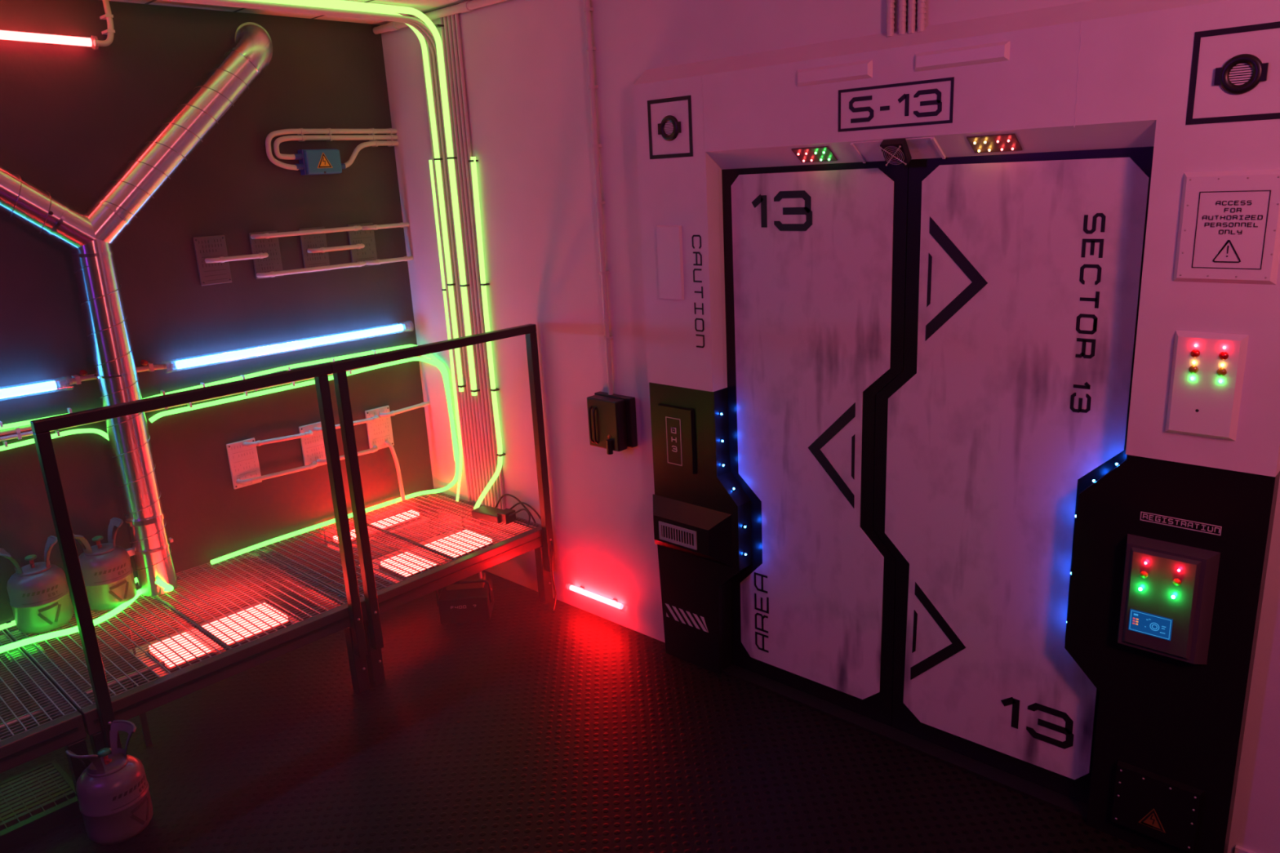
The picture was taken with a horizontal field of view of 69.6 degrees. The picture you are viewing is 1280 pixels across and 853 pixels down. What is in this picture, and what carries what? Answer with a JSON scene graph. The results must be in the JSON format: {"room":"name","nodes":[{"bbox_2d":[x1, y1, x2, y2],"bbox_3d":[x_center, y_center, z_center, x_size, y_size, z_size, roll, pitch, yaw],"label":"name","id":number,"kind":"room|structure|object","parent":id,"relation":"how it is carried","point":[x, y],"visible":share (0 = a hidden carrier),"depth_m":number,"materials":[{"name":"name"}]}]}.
{"room":"sci-fi facility corridor","nodes":[
{"label":"sci-fi facility corridor","id":0,"kind":"room"},
{"bbox_2d":[0,0,433,724],"bbox_3d":[-3.031,-0.025,3.022,0.100,2.765,5.500,11,21,42],"label":"wall","id":1,"kind":"structure","parent":0,"point":[73,117],"depth_m":4.04,"materials":[{"name":"metal"}]},
{"bbox_2d":[0,425,31,435],"bbox_3d":[-2.159,-0.078,3.871,0.025,0.036,2.896,11,21,42],"label":"conduit","id":2,"kind":"object","parent":1,"relation":"attached to","point":[17,430],"visible":0.12,"depth_m":3.58,"materials":[{"name":"grey"}]},
{"bbox_2d":[0,381,66,399],"bbox_3d":[-2.700,-0.040,3.224,0.058,0.077,1.269,11,21,42],"label":"lamp","id":3,"kind":"object","parent":1,"relation":"attached to","point":[50,385],"visible":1,"depth_m":3.56,"materials":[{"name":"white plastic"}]},
{"bbox_2d":[0,30,92,46],"bbox_3d":[-2.442,-1.391,3.237,0.081,0.077,0.961,11,21,42],"label":"lamp","id":4,"kind":"object","parent":1,"relation":"attached to","point":[4,34],"visible":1,"depth_m":3.43,"materials":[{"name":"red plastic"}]},
{"bbox_2d":[0,428,109,451],"bbox_3d":[-2.671,0.167,3.358,0.030,0.093,1.372,11,21,42],"label":"tube","id":5,"kind":"object","parent":1,"relation":"attached to","point":[57,434],"visible":0.9,"depth_m":3.69,"materials":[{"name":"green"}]},
{"bbox_2d":[65,360,167,386],"bbox_3d":[-2.164,-0.231,3.807,0.061,0.053,0.388,11,21,42],"label":"conduit","id":6,"kind":"object","parent":1,"relation":"attached to","point":[76,380],"visible":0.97,"depth_m":3.74,"materials":[{"name":"grey metal"}]},
{"bbox_2d":[0,355,420,441],"bbox_3d":[-2.158,-0.057,3.877,0.025,0.036,2.896,11,21,42],"label":"conduit","id":7,"kind":"object","parent":1,"relation":"attached to","point":[19,436],"visible":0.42,"depth_m":3.97,"materials":[{"name":"grey"}]},
{"bbox_2d":[192,235,231,285],"bbox_3d":[-1.876,-0.731,4.047,0.015,0.208,0.136,11,21,42],"label":"plate","id":8,"kind":"object","parent":1,"relation":"attached to","point":[207,246],"visible":0.94,"depth_m":4.04,"materials":[{"name":"grey metal"}]},
{"bbox_2d":[0,344,455,461],"bbox_3d":[-2.055,0.189,3.855,0.276,0.616,2.894,11,21,42],"label":"tube","id":9,"kind":"object","parent":1,"relation":"attached to","point":[289,367],"visible":0.44,"depth_m":4.35,"materials":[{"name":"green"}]},
{"bbox_2d":[204,252,268,262],"bbox_3d":[-1.785,-0.751,4.101,0.052,0.025,0.286,11,21,42],"label":"pipe","id":10,"kind":"object","parent":1,"relation":"attached to","point":[261,255],"visible":1,"depth_m":4.07,"materials":[{"name":"grey metal"}]},
{"bbox_2d":[226,437,262,488],"bbox_3d":[-1.839,0.172,4.282,0.015,0.217,0.133,11,21,42],"label":"plate","id":11,"kind":"object","parent":1,"relation":"attached to","point":[243,461],"visible":0.88,"depth_m":4.27,"materials":[{"name":"grey metal"}]},
{"bbox_2d":[248,230,284,279],"bbox_3d":[-1.709,-0.786,4.218,0.015,0.208,0.131,11,21,42],"label":"plate","id":12,"kind":"object","parent":1,"relation":"attached to","point":[270,246],"visible":0.84,"depth_m":4.21,"materials":[{"name":"grey metal"}]},
{"bbox_2d":[235,461,317,484],"bbox_3d":[-1.716,0.222,4.387,0.052,0.035,0.402,11,21,42],"label":"pipe","id":13,"kind":"object","parent":1,"relation":"attached to","point":[314,464],"visible":1,"depth_m":4.36,"materials":[{"name":"grey metal"}]},
{"bbox_2d":[242,430,312,446],"bbox_3d":[-1.704,0.058,4.364,0.052,0.041,0.344,11,21,42],"label":"pipe","id":14,"kind":"object","parent":1,"relation":"attached to","point":[309,433],"visible":1,"depth_m":4.34,"materials":[{"name":"grey metal"}]},
{"bbox_2d":[168,324,408,368],"bbox_3d":[-1.607,-0.387,4.348,0.058,0.067,1.228,11,21,42],"label":"lamp","id":15,"kind":"object","parent":1,"relation":"attached to","point":[184,363],"visible":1,"depth_m":4.28,"materials":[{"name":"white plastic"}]},
{"bbox_2d":[148,356,459,564],"bbox_3d":[-1.523,0.158,4.419,0.293,0.748,1.370,11,21,42],"label":"tube","id":16,"kind":"object","parent":1,"relation":"attached to","point":[292,385],"visible":0.94,"depth_m":4.54,"materials":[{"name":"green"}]},
{"bbox_2d":[250,225,362,239],"bbox_3d":[-1.548,-0.913,4.326,0.052,0.025,0.558,11,21,42],"label":"pipe","id":17,"kind":"object","parent":1,"relation":"attached to","point":[356,228],"visible":1,"depth_m":4.29,"materials":[{"name":"grey metal"}]},
{"bbox_2d":[256,261,365,277],"bbox_3d":[-1.542,-0.747,4.369,0.052,0.025,0.556,11,21,42],"label":"pipe","id":18,"kind":"object","parent":1,"relation":"attached to","point":[359,264],"visible":1,"depth_m":4.33,"materials":[{"name":"grey metal"}]},
{"bbox_2d":[298,422,326,466],"bbox_3d":[-1.599,0.092,4.528,0.015,0.217,0.129,11,21,42],"label":"plate","id":19,"kind":"object","parent":1,"relation":"attached to","point":[313,446],"visible":0.7,"depth_m":4.52,"materials":[{"name":"grey metal"}]},
{"bbox_2d":[298,226,330,273],"bbox_3d":[-1.547,-0.840,4.385,0.015,0.208,0.129,11,21,42],"label":"plate","id":20,"kind":"object","parent":1,"relation":"attached to","point":[318,240],"visible":0.7,"depth_m":4.38,"materials":[{"name":"grey metal"}]},
{"bbox_2d":[293,148,346,175],"bbox_3d":[-1.495,-1.239,4.312,0.076,0.114,0.247,11,21,42],"label":"junction box","id":21,"kind":"object","parent":1,"relation":"attached to","point":[324,161],"visible":1,"depth_m":4.28,"materials":[{"name":"blue"}]},
{"bbox_2d":[318,153,331,167],"bbox_3d":[-1.470,-1.239,4.287,0.001,0.065,0.068,11,21,42],"label":"print","id":22,"kind":"object","parent":21,"relation":"attached to","point":[324,159],"depth_m":4.29,"materials":[{"name":"orange paint"}]},
{"bbox_2d":[265,128,396,170],"bbox_3d":[-1.449,-1.317,4.370,0.044,0.185,0.682,11,21,42],"label":"loop","id":23,"kind":"object","parent":1,"relation":"attached to","point":[300,131],"visible":1,"depth_m":4.24,"materials":[{"name":"grey"}]},
{"bbox_2d":[273,134,397,159],"bbox_3d":[-1.437,-1.331,4.381,0.044,0.108,0.645,11,21,42],"label":"loop","id":24,"kind":"object","parent":1,"relation":"attached to","point":[300,138],"visible":1,"depth_m":4.30,"materials":[{"name":"grey"}]},
{"bbox_2d":[306,243,364,253],"bbox_3d":[-1.455,-0.859,4.440,0.052,0.025,0.300,11,21,42],"label":"pipe","id":25,"kind":"object","parent":1,"relation":"attached to","point":[322,250],"visible":1,"depth_m":4.41,"materials":[{"name":"grey metal"}]},
{"bbox_2d":[313,414,379,431],"bbox_3d":[-1.460,-0.015,4.617,0.052,0.035,0.358,11,21,42],"label":"pipe","id":26,"kind":"object","parent":1,"relation":"attached to","point":[375,417],"visible":0.73,"depth_m":4.64,"materials":[{"name":"grey metal"}]},
{"bbox_2d":[316,445,377,463],"bbox_3d":[-1.464,0.144,4.647,0.052,0.032,0.338,11,21,42],"label":"pipe","id":27,"kind":"object","parent":1,"relation":"attached to","point":[375,448],"visible":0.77,"depth_m":4.67,"materials":[{"name":"grey metal"}]},
{"bbox_2d":[346,222,377,267],"bbox_3d":[-1.373,-0.898,4.563,0.015,0.208,0.140,11,21,42],"label":"plate","id":28,"kind":"object","parent":1,"relation":"attached to","point":[366,237],"visible":0.74,"depth_m":4.56,"materials":[{"name":"grey metal"}]},
{"bbox_2d":[344,140,398,168],"bbox_3d":[-1.322,-1.332,4.506,0.044,0.128,0.314,11,21,42],"label":"conduit bend","id":29,"kind":"object","parent":1,"relation":"attached to","point":[373,143],"visible":1,"depth_m":4.47,"materials":[{"name":"grey"}]},
{"bbox_2d":[364,405,394,449],"bbox_3d":[-1.351,0.010,4.782,0.015,0.217,0.139,11,21,42],"label":"plate","id":30,"kind":"object","parent":1,"relation":"attached to","point":[380,431],"visible":0.88,"depth_m":4.78,"materials":[{"name":"grey metal"}]},
{"bbox_2d":[361,222,409,230],"bbox_3d":[-1.266,-1.000,4.601,0.255,0.025,0.047,-15,19,-38],"label":"pipe","id":31,"kind":"object","parent":1,"relation":"attached to","point":[375,227],"visible":1,"depth_m":4.59,"materials":[{"name":"grey metal"}]},
{"bbox_2d":[364,256,413,265],"bbox_3d":[-1.268,-0.838,4.650,0.052,0.025,0.261,11,21,42],"label":"pipe","id":32,"kind":"object","parent":1,"relation":"attached to","point":[405,258],"visible":0.99,"depth_m":4.63,"materials":[{"name":"grey metal"}]},
{"bbox_2d":[384,440,405,501],"bbox_3d":[-1.290,0.233,4.862,0.049,0.340,0.062,11,21,42],"label":"pipe","id":33,"kind":"object","parent":1,"relation":"attached to","point":[387,442],"visible":1,"depth_m":4.85,"materials":[{"name":"grey"}]},
{"bbox_2d":[378,401,430,417],"bbox_3d":[-1.237,-0.092,4.845,0.052,0.030,0.285,11,21,42],"label":"pipe","id":34,"kind":"object","parent":1,"relation":"attached to","point":[426,403],"visible":1,"depth_m":4.82,"materials":[{"name":"grey metal"}]},
{"bbox_2d":[108,0,471,25],"bbox_3d":[-1.020,-0.996,0.744,5.800,0.100,5.500,11,21,42],"label":"ceiling","id":35,"kind":"structure","parent":0,"point":[423,6],"depth_m":3.99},
{"bbox_2d":[93,0,115,46],"bbox_3d":[-2.101,-1.571,3.584,0.066,0.178,0.085,11,21,42],"label":"cable","id":36,"kind":"object","parent":35,"relation":"hanging from","point":[108,15],"visible":1,"depth_m":3.58,"materials":[{"name":"grey plastic"}]},
{"bbox_2d":[0,22,272,595],"bbox_3d":[-2.250,-0.450,3.585,0.239,2.435,2.108,11,21,42],"label":"pipe","id":37,"kind":"object","parent":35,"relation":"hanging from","point":[90,235],"visible":0.99,"depth_m":3.68,"materials":[{"name":"white metal"}]},
{"bbox_2d":[886,0,894,36],"bbox_3d":[0.735,-1.359,2.695,0.027,0.405,0.025,11,21,42],"label":"conduit","id":38,"kind":"object","parent":35,"relation":"hanging from","point":[890,3],"visible":1,"depth_m":2.73,"materials":[{"name":"grey"}]},
{"bbox_2d":[897,0,906,35],"bbox_3d":[0.763,-1.353,2.669,0.027,0.405,0.025,11,21,42],"label":"conduit","id":39,"kind":"object","parent":35,"relation":"hanging from","point":[902,20],"visible":1,"depth_m":2.70,"materials":[{"name":"grey"}]},
{"bbox_2d":[907,0,916,33],"bbox_3d":[0.785,-1.349,2.649,0.027,0.405,0.025,11,21,42],"label":"conduit","id":40,"kind":"object","parent":35,"relation":"hanging from","point":[912,8],"visible":1,"depth_m":2.68,"materials":[{"name":"grey"}]},
{"bbox_2d":[916,0,925,31],"bbox_3d":[0.806,-1.344,2.630,0.027,0.405,0.025,11,21,42],"label":"conduit","id":41,"kind":"object","parent":35,"relation":"hanging from","point":[921,12],"visible":1,"depth_m":2.66,"materials":[{"name":"grey"}]},
{"bbox_2d":[0,570,1152,852],"bbox_3d":[-0.875,1.765,1.498,5.800,0.100,5.500,11,21,42],"label":"floor","id":42,"kind":"structure","parent":0,"point":[532,727],"depth_m":3.27,"materials":[{"name":"metal"}]},
{"bbox_2d":[0,759,81,852],"bbox_3d":[-2.352,1.378,2.896,0.335,0.058,1.015,11,21,42],"label":"low grating","id":43,"kind":"object","parent":42,"relation":"on","point":[38,800],"visible":0.94,"depth_m":3.12,"materials":[{"name":"grey metal"}]},
{"bbox_2d":[0,630,90,817],"bbox_3d":[-2.513,1.178,3.037,0.966,0.387,1.014,11,21,42],"label":"platform","id":44,"kind":"object","parent":42,"relation":"on","point":[65,728],"visible":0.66,"depth_m":3.04,"materials":[{"name":"paint"}]},
{"bbox_2d":[0,578,173,653],"bbox_3d":[-2.402,0.815,3.455,0.156,0.081,1.276,9,19,37],"label":"tube","id":45,"kind":"object","parent":44,"relation":"on","point":[167,588],"visible":0.91,"depth_m":3.59,"materials":[{"name":"green plastic"}]},
{"bbox_2d":[0,661,164,746],"bbox_3d":[-2.217,1.178,3.127,0.017,0.309,1.210,11,21,42],"label":"pipe","id":46,"kind":"object","parent":42,"relation":"on","point":[143,719],"visible":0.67,"depth_m":3.46,"materials":[{"name":"grey"}]},
{"bbox_2d":[65,720,153,844],"bbox_3d":[-1.725,1.166,3.008,0.201,0.344,0.202,11,21,42],"label":"gas cylinder","id":47,"kind":"object","parent":42,"relation":"on","point":[113,791],"visible":1,"depth_m":2.96,"materials":[{"name":"grey paint"}]},
{"bbox_2d":[5,549,369,757],"bbox_3d":[-1.819,0.947,3.748,0.966,0.387,1.014,11,21,42],"label":"platform","id":48,"kind":"object","parent":42,"relation":"on","point":[228,661],"visible":0.75,"depth_m":3.57,"materials":[{"name":"paint"}]},
{"bbox_2d":[0,620,16,630],"bbox_3d":[-2.522,0.792,3.657,0.020,0.025,0.110,11,21,42],"label":"tube","id":49,"kind":"object","parent":48,"relation":"on","point":[10,624],"visible":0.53,"depth_m":3.66,"materials":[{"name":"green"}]},
{"bbox_2d":[0,535,73,633],"bbox_3d":[-2.378,0.626,3.635,0.201,0.344,0.202,11,21,42],"label":"gas cylinder","id":50,"kind":"object","parent":48,"relation":"on","point":[39,596],"visible":1,"depth_m":3.58,"materials":[{"name":"grey paint"}]},
{"bbox_2d":[73,517,136,611],"bbox_3d":[-2.215,0.572,3.803,0.201,0.344,0.202,11,21,42],"label":"gas cylinder","id":51,"kind":"object","parent":48,"relation":"on","point":[107,571],"visible":0.92,"depth_m":3.75,"materials":[{"name":"grey paint"}]},
{"bbox_2d":[30,363,367,754],"bbox_3d":[-1.469,0.454,3.274,0.043,1.201,0.978,11,21,42],"label":"handrail","id":52,"kind":"object","parent":48,"relation":"attached to","point":[41,428],"visible":0.9,"depth_m":3.03,"materials":[{"name":"black metal"}]},
{"bbox_2d":[128,577,299,677],"bbox_3d":[-1.703,0.817,3.737,0.450,0.132,0.565,11,21,42],"label":"lamp","id":53,"kind":"object","parent":48,"relation":"attached to","point":[284,613],"visible":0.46,"depth_m":3.72,"materials":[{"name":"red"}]},
{"bbox_2d":[256,492,553,685],"bbox_3d":[-1.125,0.717,4.459,0.966,0.387,1.014,11,21,42],"label":"platform","id":54,"kind":"object","parent":42,"relation":"on","point":[451,570],"visible":0.79,"depth_m":4.31,"materials":[{"name":"paint"}]},
{"bbox_2d":[323,499,430,551],"bbox_3d":[-1.349,0.504,4.736,0.135,0.092,0.540,11,21,42],"label":"lamp","id":55,"kind":"object","parent":54,"relation":"attached to","point":[414,500],"visible":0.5,"depth_m":4.77,"materials":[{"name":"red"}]},
{"bbox_2d":[324,515,430,551],"bbox_3d":[-1.347,0.544,4.747,0.135,0.010,0.540,11,21,42],"label":"floor light","id":56,"kind":"object","parent":55,"relation":"on","point":[418,515],"depth_m":4.76,"materials":[{"name":"plastic"}]},
{"bbox_2d":[358,508,497,583],"bbox_3d":[-0.990,0.580,4.468,0.450,0.132,0.590,11,21,42],"label":"lamp","id":57,"kind":"object","parent":54,"relation":"attached to","point":[460,508],"visible":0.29,"depth_m":4.44,"materials":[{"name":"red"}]},
{"bbox_2d":[327,324,555,650],"bbox_3d":[-0.793,0.229,3.967,0.043,1.201,1.008,11,21,42],"label":"handrail","id":58,"kind":"object","parent":54,"relation":"attached to","point":[339,368],"visible":0.98,"depth_m":3.74,"materials":[{"name":"black metal"}]},
{"bbox_2d":[471,505,515,524],"bbox_3d":[-0.726,0.435,4.575,0.223,0.054,0.091,8,19,35],"label":"power adapter","id":59,"kind":"object","parent":54,"relation":"on","point":[495,515],"visible":0.99,"depth_m":4.54,"materials":[{"name":"black plastic"}]},
{"bbox_2d":[494,493,536,523],"bbox_3d":[-0.614,0.398,4.551,0.288,0.109,0.034,9,19,37],"label":"power cable","id":60,"kind":"object","parent":54,"relation":"on","point":[504,495],"visible":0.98,"depth_m":4.55,"materials":[{"name":"black plastic"}]},
{"bbox_2d":[509,508,530,527],"bbox_3d":[-0.586,0.436,4.479,0.152,0.074,0.048,9,19,38],"label":"power cable","id":61,"kind":"object","parent":54,"relation":"on","point":[521,509],"visible":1,"depth_m":4.46,"materials":[{"name":"black plastic"}]},
{"bbox_2d":[509,502,556,611],"bbox_3d":[-0.507,0.619,4.504,0.068,0.483,0.341,-15,19,-36],"label":"power cable","id":62,"kind":"object","parent":54,"relation":"hanging from","point":[519,503],"visible":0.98,"depth_m":4.44,"materials":[{"name":"black plastic"}]},
{"bbox_2d":[435,571,493,624],"bbox_3d":[-0.832,0.801,4.400,0.259,0.205,0.202,-4,15,-2],"label":"machine","id":63,"kind":"object","parent":42,"relation":"on","point":[470,598],"visible":0.81,"depth_m":4.32,"materials":[{"name":"black plastic"}]},
{"bbox_2d":[380,0,1279,852],"bbox_3d":[0.926,-0.219,2.970,5.700,2.765,0.100,11,21,42],"label":"wall","id":64,"kind":"structure","parent":0,"point":[526,68],"depth_m":3.95,"materials":[{"name":"white paint"}]},
{"bbox_2d":[160,0,481,503],"bbox_3d":[-1.798,-0.437,3.619,0.030,2.336,2.597,12,21,43],"label":"conduit","id":65,"kind":"object","parent":64,"relation":"attached to","point":[433,56],"visible":0.74,"depth_m":4.38,"materials":[{"name":"grey metal"}]},
{"bbox_2d":[177,0,484,505],"bbox_3d":[-1.777,-0.433,3.600,0.030,2.336,2.597,12,21,43],"label":"conduit","id":66,"kind":"object","parent":64,"relation":"attached to","point":[419,25],"visible":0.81,"depth_m":4.34,"materials":[{"name":"grey metal"}]},
{"bbox_2d":[195,0,488,506],"bbox_3d":[-1.756,-0.429,3.581,0.030,2.336,2.597,12,21,43],"label":"conduit","id":67,"kind":"object","parent":64,"relation":"attached to","point":[231,2],"visible":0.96,"depth_m":3.89,"materials":[{"name":"grey"}]},
{"bbox_2d":[246,0,466,391],"bbox_3d":[-1.613,-0.828,3.817,1.903,1.765,0.050,-17,20,-41],"label":"tube","id":68,"kind":"object","parent":64,"relation":"attached to","point":[422,41],"visible":0.67,"depth_m":4.37,"materials":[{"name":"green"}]},
{"bbox_2d":[264,0,479,395],"bbox_3d":[-1.514,-0.804,3.726,0.039,1.772,1.901,12,21,44],"label":"tube","id":69,"kind":"object","parent":64,"relation":"attached to","point":[338,3],"visible":1,"depth_m":4.23,"materials":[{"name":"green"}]},
{"bbox_2d":[373,0,507,34],"bbox_3d":[-0.639,-1.789,3.873,1.746,0.039,0.039,11,21,42],"label":"conduit","id":70,"kind":"object","parent":64,"relation":"attached to","point":[468,6],"visible":0.97,"depth_m":4.05,"materials":[{"name":"grey"}]},
{"bbox_2d":[419,42,471,501],"bbox_3d":[-0.957,-0.739,4.550,0.017,2.343,0.017,11,21,42],"label":"conduit","id":71,"kind":"object","parent":64,"relation":"attached to","point":[423,67],"visible":0.55,"depth_m":4.56,"materials":[{"name":"grey"}]},
{"bbox_2d":[428,160,462,501],"bbox_3d":[-0.976,-0.441,4.635,0.078,1.730,0.033,-8,16,-17],"label":"tube","id":72,"kind":"object","parent":64,"relation":"attached to","point":[443,289],"visible":0.92,"depth_m":4.62,"materials":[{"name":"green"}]},
{"bbox_2d":[422,22,474,502],"bbox_3d":[-0.936,-0.735,4.531,0.017,2.343,0.017,11,21,42],"label":"conduit","id":73,"kind":"object","parent":64,"relation":"attached to","point":[463,407],"visible":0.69,"depth_m":4.75,"materials":[{"name":"grey metal"}]},
{"bbox_2d":[425,23,477,502],"bbox_3d":[-0.915,-0.731,4.512,0.017,2.343,0.017,11,21,42],"label":"conduit","id":74,"kind":"object","parent":64,"relation":"attached to","point":[430,59],"visible":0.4,"depth_m":4.49,"materials":[{"name":"grey metal"}]},
{"bbox_2d":[439,17,491,506],"bbox_3d":[-0.832,-0.715,4.436,0.017,2.343,0.017,11,21,42],"label":"conduit","id":75,"kind":"object","parent":64,"relation":"attached to","point":[442,31],"visible":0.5,"depth_m":4.39,"materials":[{"name":"grey"}]},
{"bbox_2d":[443,16,494,507],"bbox_3d":[-0.811,-0.711,4.417,0.017,2.343,0.017,11,21,42],"label":"conduit","id":76,"kind":"object","parent":64,"relation":"attached to","point":[445,19],"visible":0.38,"depth_m":4.37,"materials":[{"name":"grey"}]},
{"bbox_2d":[447,15,498,508],"bbox_3d":[-0.790,-0.707,4.398,0.017,2.343,0.017,11,21,42],"label":"conduit","id":77,"kind":"object","parent":64,"relation":"attached to","point":[449,19],"visible":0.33,"depth_m":4.35,"materials":[{"name":"grey"}]},
{"bbox_2d":[450,13,502,509],"bbox_3d":[-0.769,-0.702,4.379,0.017,2.343,0.017,11,21,42],"label":"conduit","id":78,"kind":"object","parent":64,"relation":"attached to","point":[453,20],"visible":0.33,"depth_m":4.33,"materials":[{"name":"grey"}]},
{"bbox_2d":[454,13,505,509],"bbox_3d":[-0.749,-0.698,4.360,0.017,2.343,0.017,11,21,42],"label":"conduit","id":79,"kind":"object","parent":64,"relation":"attached to","point":[456,15],"visible":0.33,"depth_m":4.18,"materials":[{"name":"grey"}]},
{"bbox_2d":[468,156,505,509],"bbox_3d":[-0.796,-0.400,4.461,0.217,1.733,0.040,5,17,28],"label":"tube","id":80,"kind":"object","parent":64,"relation":"attached to","point":[483,285],"visible":1,"depth_m":4.39,"materials":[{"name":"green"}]},
{"bbox_2d":[568,585,623,609],"bbox_3d":[-0.206,0.796,4.302,0.376,0.040,0.042,11,21,42],"label":"lamp","id":81,"kind":"object","parent":64,"relation":"attached to","point":[614,602],"visible":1,"depth_m":4.28,"materials":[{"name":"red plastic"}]},
{"bbox_2d":[583,0,613,395],"bbox_3d":[-0.165,-0.934,3.707,0.032,1.665,0.033,11,21,42],"label":"conduit","id":82,"kind":"object","parent":64,"relation":"attached to","point":[587,9],"visible":1,"depth_m":3.69,"materials":[{"name":"grey metal"}]},
{"bbox_2d":[586,391,637,454],"bbox_3d":[-0.129,-0.013,3.914,0.213,0.234,0.113,11,21,42],"label":"box","id":83,"kind":"object","parent":64,"relation":"attached to","point":[612,422],"visible":1,"depth_m":3.87,"materials":[{"name":"black plastic"}]},
{"bbox_2d":[722,664,1088,821],"bbox_3d":[0.900,1.110,3.340,1.490,0.012,0.069,11,21,42],"label":"door threshold","id":84,"kind":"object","parent":64,"relation":"attached to","point":[1068,805],"depth_m":3.25,"materials":[{"name":"black metal"}]},
{"bbox_2d":[633,0,1279,852],"bbox_3d":[0.829,-0.023,3.012,2.105,2.375,0.102,11,21,42],"label":"door surround","id":85,"kind":"object","parent":64,"relation":"attached to","point":[1093,74],"visible":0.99,"depth_m":2.57,"materials":[{"name":"white paint"}]},
{"bbox_2d":[657,115,681,141],"bbox_3d":[0.105,-1.074,3.315,0.104,0.088,0.009,11,21,42],"label":"round vent","id":86,"kind":"object","parent":85,"relation":"attached to","point":[669,127],"visible":1,"depth_m":3.31,"materials":[{"name":"black plastic"}]},
{"bbox_2d":[653,494,733,567],"bbox_3d":[0.189,0.423,3.693,0.409,0.222,0.057,11,21,42],"label":"box","id":87,"kind":"object","parent":85,"relation":"attached to","point":[699,531],"visible":1,"depth_m":3.65,"materials":[{"name":"black metal"}]},
{"bbox_2d":[791,146,837,162],"bbox_3d":[0.567,-0.884,2.993,0.136,0.046,0.063,11,21,42],"label":"board","id":88,"kind":"object","parent":85,"relation":"attached to","point":[824,153],"visible":1,"depth_m":2.99,"materials":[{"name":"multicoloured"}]},
{"bbox_2d":[721,160,908,726],"bbox_3d":[0.614,0.067,3.356,0.752,2.017,0.056,11,21,42],"label":"door","id":89,"kind":"structure","parent":85,"relation":"attached to","point":[815,255],"depth_m":3.30,"materials":[{"name":"white paint"}]},
{"bbox_2d":[850,137,946,165],"bbox_3d":[0.771,-0.830,2.790,0.273,0.077,0.118,11,21,42],"label":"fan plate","id":90,"kind":"object","parent":85,"relation":"on","point":[924,147],"depth_m":2.76,"materials":[{"name":"white metal"}]},
{"bbox_2d":[966,133,1022,152],"bbox_3d":[0.999,-0.799,2.599,0.136,0.046,0.063,11,21,42],"label":"board","id":91,"kind":"object","parent":85,"relation":"attached to","point":[1002,142],"visible":1,"depth_m":2.59,"materials":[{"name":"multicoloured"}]},
{"bbox_2d":[873,146,1154,804],"bbox_3d":[1.124,0.167,2.891,0.835,2.017,0.056,11,21,42],"label":"door","id":92,"kind":"structure","parent":85,"relation":"attached to","point":[1011,394],"depth_m":2.84,"materials":[{"name":"white paint"}]},
{"bbox_2d":[1111,760,1204,852],"bbox_3d":[1.491,1.101,2.666,0.223,0.200,0.024,11,21,42],"label":"electrical panel","id":93,"kind":"object","parent":85,"relation":"attached to","point":[1166,810],"visible":1,"depth_m":2.65,"materials":[{"name":"black metal"}]},
{"bbox_2d":[1140,809,1163,831],"bbox_3d":[1.484,1.135,2.667,0.063,0.060,0.001,11,21,42],"label":"print","id":94,"kind":"object","parent":93,"relation":"attached to","point":[1151,820],"depth_m":2.67,"materials":[{"name":"orange paint"}]},
{"bbox_2d":[1117,533,1220,664],"bbox_3d":[1.421,0.478,2.503,0.224,0.327,0.065,11,21,42],"label":"terminal","id":95,"kind":"object","parent":85,"relation":"attached to","point":[1168,593],"visible":1,"depth_m":2.48,"materials":[{"name":"grey plastic"}]},
{"bbox_2d":[1164,330,1248,440],"bbox_3d":[1.426,-0.102,2.328,0.160,0.270,0.028,11,21,42],"label":"light panel","id":96,"kind":"object","parent":85,"relation":"attached to","point":[1208,368],"visible":1,"depth_m":2.32,"materials":[{"name":"white paint"}]},
{"bbox_2d":[1173,168,1279,284],"bbox_3d":[1.418,-0.479,2.220,0.219,0.266,0.018,11,21,42],"label":"sign","id":97,"kind":"object","parent":85,"relation":"attached to","point":[1228,231],"visible":1,"depth_m":2.21,"materials":[{"name":"white paint"}]},
{"bbox_2d":[1213,53,1268,93],"bbox_3d":[1.395,-0.818,2.139,0.104,0.088,0.009,11,21,42],"label":"round vent","id":98,"kind":"object","parent":85,"relation":"attached to","point":[1242,73],"visible":1,"depth_m":2.14,"materials":[{"name":"black plastic"}]},
{"bbox_2d":[1234,845,1255,852],"bbox_3d":[2.363,1.361,2.000,1.850,0.085,0.012,11,21,42],"label":"baseboard","id":99,"kind":"structure","parent":64,"relation":"attached to","point":[1237,849],"depth_m":2.59,"materials":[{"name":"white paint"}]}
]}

